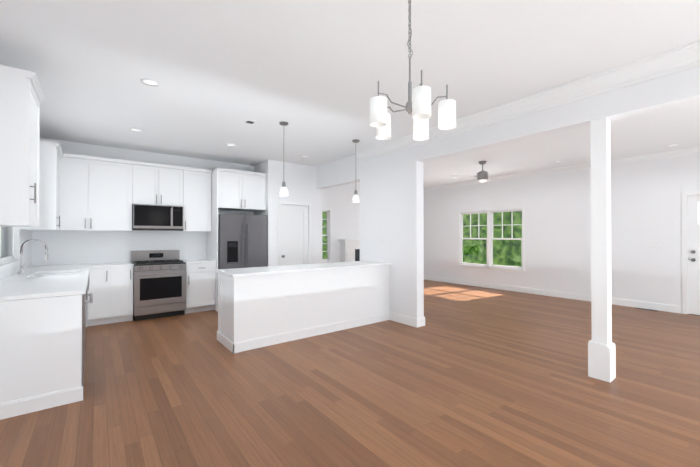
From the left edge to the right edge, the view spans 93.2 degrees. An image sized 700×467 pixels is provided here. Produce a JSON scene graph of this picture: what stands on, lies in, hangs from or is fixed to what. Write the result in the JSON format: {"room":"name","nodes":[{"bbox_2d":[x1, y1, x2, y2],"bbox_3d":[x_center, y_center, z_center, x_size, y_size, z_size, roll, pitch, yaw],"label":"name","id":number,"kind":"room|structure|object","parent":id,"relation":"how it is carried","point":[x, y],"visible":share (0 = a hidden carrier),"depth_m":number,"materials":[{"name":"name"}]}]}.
{"room":"kitchen","nodes":[
{"label":"kitchen","id":0,"kind":"room"},
{"bbox_2d":[0,227,31,280],"bbox_3d":[-2.119,-0.062,1.363,0.150,2.900,9.500,0,-1,-38],"label":"wall","id":1,"kind":"structure","parent":0,"point":[25,235],"depth_m":4.36,"materials":[{"name":"paint"}]},
{"bbox_2d":[0,227,19,271],"bbox_3d":[-3.763,-0.272,3.570,0.140,1.336,1.518,0,-1,-38],"label":"window","id":2,"kind":"structure","parent":1,"relation":"in","point":[10,259],"depth_m":4.08,"materials":[{"name":"white"}]},
{"bbox_2d":[0,65,43,226],"bbox_3d":[-2.829,-0.670,2.743,0.391,1.215,0.595,0,-1,-38],"label":"upper cabinet","id":3,"kind":"object","parent":1,"relation":"attached to","point":[21,96],"visible":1,"depth_m":2.57,"materials":[{"name":"white wood"}]},
{"bbox_2d":[20,140,63,230],"bbox_3d":[-4.267,-0.637,4.611,0.386,1.175,0.660,0,-1,-38],"label":"upper cabinet","id":4,"kind":"object","parent":1,"relation":"attached to","point":[51,158],"depth_m":4.41,"materials":[{"name":"white wood"}]},
{"bbox_2d":[32,138,359,265],"bbox_3d":[-1.328,-0.016,7.867,9.030,2.900,0.150,0,-1,-38],"label":"wall","id":5,"kind":"structure","parent":0,"point":[76,247],"depth_m":5.94,"materials":[{"name":"paint"}]},
{"bbox_2d":[64,153,211,231],"bbox_3d":[-3.740,-0.629,5.675,2.522,1.175,0.387,0,-1,-38],"label":"upper cabinet","id":6,"kind":"object","parent":5,"relation":"attached to","point":[78,192],"depth_m":5.48,"materials":[{"name":"white wood"}]},
{"bbox_2d":[132,204,182,230],"bbox_3d":[-3.415,-0.272,5.875,0.758,0.433,0.462,0,-1,-38],"label":"microwave","id":7,"kind":"object","parent":6,"relation":"attached to","point":[156,218],"visible":1,"depth_m":5.71,"materials":[{"name":"silver metal"}]},
{"bbox_2d":[212,168,266,211],"bbox_3d":[-2.255,-0.842,6.633,0.943,0.735,0.676,0,-1,-38],"label":"upper cabinet","id":8,"kind":"object","parent":5,"relation":"attached to","point":[239,190],"visible":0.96,"depth_m":6.39,"materials":[{"name":"white wood"}]},
{"bbox_2d":[322,208,332,262],"bbox_3d":[-0.626,0.062,8.355,0.368,1.406,0.140,0,-1,-38],"label":"window","id":9,"kind":"structure","parent":5,"relation":"in","point":[328,219],"depth_m":8.41,"materials":[{"name":"white"}]},
{"bbox_2d":[254,160,315,265],"bbox_3d":[-1.415,-0.020,7.232,1.120,2.900,0.750,0,-1,-38],"label":"wall","id":10,"kind":"structure","parent":0,"point":[300,180],"depth_m":6.86,"materials":[{"name":"paint"}]},
{"bbox_2d":[277,200,311,265],"bbox_3d":[-1.161,0.380,6.948,0.800,2.095,0.100,0,-1,-38],"label":"door","id":11,"kind":"structure","parent":10,"relation":"in","point":[292,233],"depth_m":6.96,"materials":[{"name":"white wood"}]},
{"bbox_2d":[0,279,699,466],"bbox_3d":[1.520,1.468,4.149,9.330,0.120,9.500,0,-1,-38],"label":"floor","id":12,"kind":"structure","parent":0,"point":[469,376],"depth_m":2.84,"materials":[{"name":"brown wood"}]},
{"bbox_2d":[0,295,81,390],"bbox_3d":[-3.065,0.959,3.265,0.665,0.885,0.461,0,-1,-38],"label":"base cabinet","id":13,"kind":"object","parent":12,"relation":"on","point":[41,337],"depth_m":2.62,"materials":[{"name":"white wood"}]},
{"bbox_2d":[0,263,91,302],"bbox_3d":[-3.543,0.502,3.921,0.706,0.032,3.397,0,-1,-38],"label":"countertop","id":14,"kind":"structure","parent":13,"relation":"on","point":[29,285],"depth_m":3.18,"materials":[{"name":"white stone"}]},
{"bbox_2d":[16,239,47,274],"bbox_3d":[-3.846,0.276,4.026,0.263,0.422,0.082,0,-1,-38],"label":"faucet","id":15,"kind":"object","parent":14,"relation":"on","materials":[{"name":"silver metal"}]},
{"bbox_2d":[36,271,79,274],"bbox_3d":[-3.629,0.616,4.083,0.468,0.218,0.732,0,-1,-38],"label":"sink","id":16,"kind":"object","parent":14,"relation":"in","point":[37,272],"depth_m":4.32,"materials":[{"name":"white"}]},
{"bbox_2d":[81,293,92,385],"bbox_3d":[-2.694,0.959,2.872,0.727,0.880,0.601,0,-1,-38],"label":"dishwasher","id":17,"kind":"object","parent":12,"relation":"on","point":[84,301],"visible":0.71,"depth_m":2.88,"materials":[{"name":"silver metal"}]},
{"bbox_2d":[86,299,87,326],"bbox_3d":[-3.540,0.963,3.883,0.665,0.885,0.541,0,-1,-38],"label":"base cabinet","id":18,"kind":"object","parent":12,"relation":"on","point":[86,299],"depth_m":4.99,"materials":[{"name":"white wood"}]},
{"bbox_2d":[88,271,91,325],"bbox_3d":[-4.031,0.968,4.579,0.735,0.885,0.561,0,-1,-38],"label":"base cabinet","id":19,"kind":"object","parent":12,"relation":"on","point":[89,272],"depth_m":4.99,"materials":[{"name":"white wood"}]},
{"bbox_2d":[92,267,115,325],"bbox_3d":[-3.999,0.973,5.293,0.365,0.885,0.656,0,-1,-38],"label":"base cabinet","id":20,"kind":"object","parent":12,"relation":"on","point":[103,278],"depth_m":5.10,"materials":[{"name":"white wood"}]},
{"bbox_2d":[92,263,131,266],"bbox_3d":[-3.889,0.513,5.403,0.552,0.032,0.624,0,-1,-38],"label":"countertop","id":21,"kind":"structure","parent":20,"relation":"on","point":[93,264],"depth_m":5.29,"materials":[{"name":"white stone"}]},
{"bbox_2d":[116,267,132,322],"bbox_3d":[-3.817,0.975,5.457,0.365,0.885,0.618,0,-1,-38],"label":"base cabinet","id":22,"kind":"object","parent":12,"relation":"on","point":[124,275],"depth_m":5.26,"materials":[{"name":"white wood"}]},
{"bbox_2d":[131,250,185,320],"bbox_3d":[-3.319,0.862,5.743,0.762,1.115,0.722,0,-1,-38],"label":"range","id":23,"kind":"object","parent":12,"relation":"on","point":[159,283],"visible":1,"depth_m":5.54,"materials":[{"name":"silver metal"}]},
{"bbox_2d":[184,263,214,313],"bbox_3d":[-2.862,0.980,6.191,0.496,0.885,0.618,0,-1,-38],"label":"base cabinet","id":24,"kind":"object","parent":12,"relation":"on","point":[200,277],"depth_m":5.95,"materials":[{"name":"white wood"}]},
{"bbox_2d":[182,259,215,262],"bbox_3d":[-2.862,0.518,6.193,0.500,0.032,0.624,0,-1,-38],"label":"countertop","id":25,"kind":"structure","parent":24,"relation":"on","point":[192,260],"depth_m":6.07,"materials":[{"name":"white stone"}]},
{"bbox_2d":[207,170,217,310],"bbox_3d":[-2.632,0.133,6.325,0.021,2.580,0.697,0,-1,-38],"label":"panel","id":26,"kind":"object","parent":12,"relation":"on","point":[212,244],"visible":0.5,"depth_m":6.17,"materials":[{"name":"white wood"}]},
{"bbox_2d":[218,213,266,268],"bbox_3d":[-2.203,0.531,6.552,0.915,1.787,0.802,0,-1,-38],"label":"refrigerator","id":27,"kind":"object","parent":12,"relation":"on","point":[242,240],"visible":0.52,"depth_m":6.25,"materials":[{"name":"silver metal"}]},
{"bbox_2d":[217,265,389,352],"bbox_3d":[-0.554,0.966,4.916,2.561,0.895,0.644,0,-1,-38],"label":"base cabinet","id":28,"kind":"object","parent":12,"relation":"on","point":[259,307],"depth_m":4.40,"materials":[{"name":"white wood"}]},
{"bbox_2d":[216,261,390,276],"bbox_3d":[-0.556,0.501,4.909,2.577,0.035,0.696,0,-1,-38],"label":"countertop","id":29,"kind":"structure","parent":28,"relation":"on","point":[259,271],"depth_m":4.54,"materials":[{"name":"white stone"}]},
{"bbox_2d":[338,239,359,261],"bbox_3d":[0.498,0.797,8.989,1.800,1.290,0.280,0,-1,-38],"label":"fireplace mantel","id":30,"kind":"object","parent":12,"relation":"on","point":[350,250],"visible":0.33,"depth_m":8.54,"materials":[{"name":"white"}]},
{"bbox_2d":[588,117,615,381],"bbox_3d":[2.459,0.146,3.240,0.176,2.510,0.176,0,-1,-38],"label":"post","id":31,"kind":"object","parent":12,"relation":"on","point":[601,355],"visible":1,"depth_m":3.19,"materials":[{"name":"white wood"}]},
{"bbox_2d":[635,307,658,311],"bbox_3d":[5.545,1.418,6.182,0.110,0.008,0.320,0,-1,-38],"label":"floor vent","id":32,"kind":"object","parent":12,"relation":"in","point":[646,309],"visible":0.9,"depth_m":6.17,"materials":[{"name":"brown metal"}]},
{"bbox_2d":[0,0,699,186],"bbox_3d":[1.520,-1.552,4.170,9.330,0.120,9.500,0,-1,-38],"label":"ceiling","id":33,"kind":"structure","parent":0,"point":[312,73],"depth_m":2.97,"materials":[{"name":"paint"}]},
{"bbox_2d":[129,128,142,131],"bbox_3d":[-3.071,-1.482,4.753,0.170,0.011,0.170,0,-1,-38],"label":"recessed light","id":34,"kind":"object","parent":33,"relation":"in","point":[135,130],"visible":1,"depth_m":4.75,"materials":[{"name":"white plastic"}]},
{"bbox_2d":[141,78,159,86],"bbox_3d":[-1.974,-1.492,3.276,0.170,0.011,0.170,0,-1,-38],"label":"recessed light","id":35,"kind":"object","parent":33,"relation":"in","point":[150,82],"visible":1,"depth_m":3.27,"materials":[{"name":"white plastic"}]},
{"bbox_2d":[244,120,255,123],"bbox_3d":[-1.333,-1.485,4.412,0.120,0.010,0.120,0,-1,-38],"label":"ceiling vent","id":36,"kind":"object","parent":33,"relation":"in","point":[249,121],"visible":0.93,"depth_m":4.40,"materials":[{"name":"white metal"}]},
{"bbox_2d":[279,121,287,195],"bbox_3d":[-0.891,-1.000,4.457,0.120,0.980,0.120,0,-1,-38],"label":"pendant light","id":37,"kind":"object","parent":33,"relation":"hanging from","point":[283,191],"visible":1,"depth_m":4.43,"materials":[{"name":"white glass"}]},
{"bbox_2d":[352,139,359,201],"bbox_3d":[0.093,-0.994,5.277,0.120,0.980,0.120,0,-1,-38],"label":"pendant light","id":38,"kind":"object","parent":33,"relation":"hanging from","point":[355,198],"visible":1,"depth_m":5.24,"materials":[{"name":"white glass"}]},
{"bbox_2d":[370,0,455,140],"bbox_3d":[0.353,-1.072,2.041,0.519,0.870,0.510,0,-1,-38],"label":"chandelier","id":39,"kind":"object","parent":33,"relation":"hanging from","point":[418,105],"visible":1,"depth_m":1.95,"materials":[{"name":"white glass"}]},
{"bbox_2d":[449,161,512,181],"bbox_3d":[2.817,-1.265,6.726,1.174,0.418,1.120,0,-1,-38],"label":"ceiling fan","id":40,"kind":"object","parent":33,"relation":"hanging from","point":[482,176],"visible":1,"depth_m":6.73,"materials":[{"name":"silver metal"}]},
{"bbox_2d":[416,66,699,161],"bbox_3d":[2.770,-1.306,2.846,0.160,0.390,5.580,0,-1,-38],"label":"beam","id":41,"kind":"structure","parent":33,"relation":"attached to","point":[673,90],"depth_m":3.33,"materials":[{"name":"paint"}]},
{"bbox_2d":[316,146,423,317],"bbox_3d":[-0.033,-0.026,6.485,0.160,2.900,3.620,0,-1,-38],"label":"wall","id":42,"kind":"structure","parent":0,"point":[391,202],"depth_m":5.41,"materials":[{"name":"paint"}]},
{"bbox_2d":[390,312,419,327],"bbox_3d":[0.851,1.348,5.204,0.046,0.135,0.561,0,-1,-38],"label":"baseboard","id":43,"kind":"structure","parent":42,"relation":"attached to","point":[409,320],"depth_m":5.15,"materials":[{"name":"white wood"}]},
{"bbox_2d":[420,317,424,325],"bbox_3d":[0.725,1.351,5.632,0.016,0.135,1.392,0,-1,-38],"label":"baseboard","id":44,"kind":"structure","parent":42,"relation":"attached to","point":[422,319],"depth_m":5.05,"materials":[{"name":"white wood"}]},
{"bbox_2d":[354,40,699,161],"bbox_3d":[2.216,-1.420,3.335,0.125,0.156,6.850,0,-1,-38],"label":"crown molding","id":45,"kind":"structure","parent":42,"relation":"attached to","point":[677,59],"depth_m":3.34,"materials":[{"name":"white wood"}]},
{"bbox_2d":[424,154,699,312],"bbox_3d":[5.160,-0.022,6.956,0.150,2.900,9.500,0,-1,-38],"label":"wall","id":46,"kind":"structure","parent":0,"point":[646,201],"depth_m":7.12,"materials":[{"name":"paint"}]},
{"bbox_2d":[457,207,524,272],"bbox_3d":[3.700,0.155,8.790,0.140,1.596,1.888,0,-1,-38],"label":"window","id":47,"kind":"structure","parent":46,"relation":"in","point":[489,265],"depth_m":8.75,"materials":[{"name":"white wood"}]},
{"bbox_2d":[424,275,680,312],"bbox_3d":[4.086,1.369,8.208,0.016,0.135,5.890,0,-1,-38],"label":"baseboard","id":48,"kind":"structure","parent":46,"relation":"attached to","point":[615,301],"depth_m":7.42,"materials":[{"name":"white wood"}]},
{"bbox_2d":[424,147,699,190],"bbox_3d":[5.067,-1.420,6.894,0.085,0.106,9.200,0,-1,-38],"label":"crown molding","id":49,"kind":"structure","parent":46,"relation":"attached to","point":[696,150],"depth_m":7.13,"materials":[{"name":"white wood"}]},
{"bbox_2d":[682,191,699,315],"bbox_3d":[6.245,0.340,5.486,0.158,2.155,1.040,0,-1,-38],"label":"door","id":50,"kind":"structure","parent":46,"relation":"in","point":[690,252],"depth_m":5.80,"materials":[{"name":"white painted wood"}]},
{"label":"outside","id":51,"kind":"structure","parent":0,"visible":0},
{"bbox_2d":[322,212,326,258],"bbox_3d":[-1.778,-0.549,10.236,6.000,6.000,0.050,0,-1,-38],"label":"trees","id":52,"kind":"object","parent":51,"point":[324,239],"depth_m":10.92,"materials":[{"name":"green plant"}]},
{"bbox_2d":[463,211,521,266],"bbox_3d":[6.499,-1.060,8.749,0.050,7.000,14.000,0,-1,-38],"label":"trees","id":53,"kind":"object","parent":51,"point":[478,254],"depth_m":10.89,"materials":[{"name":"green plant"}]}
]}

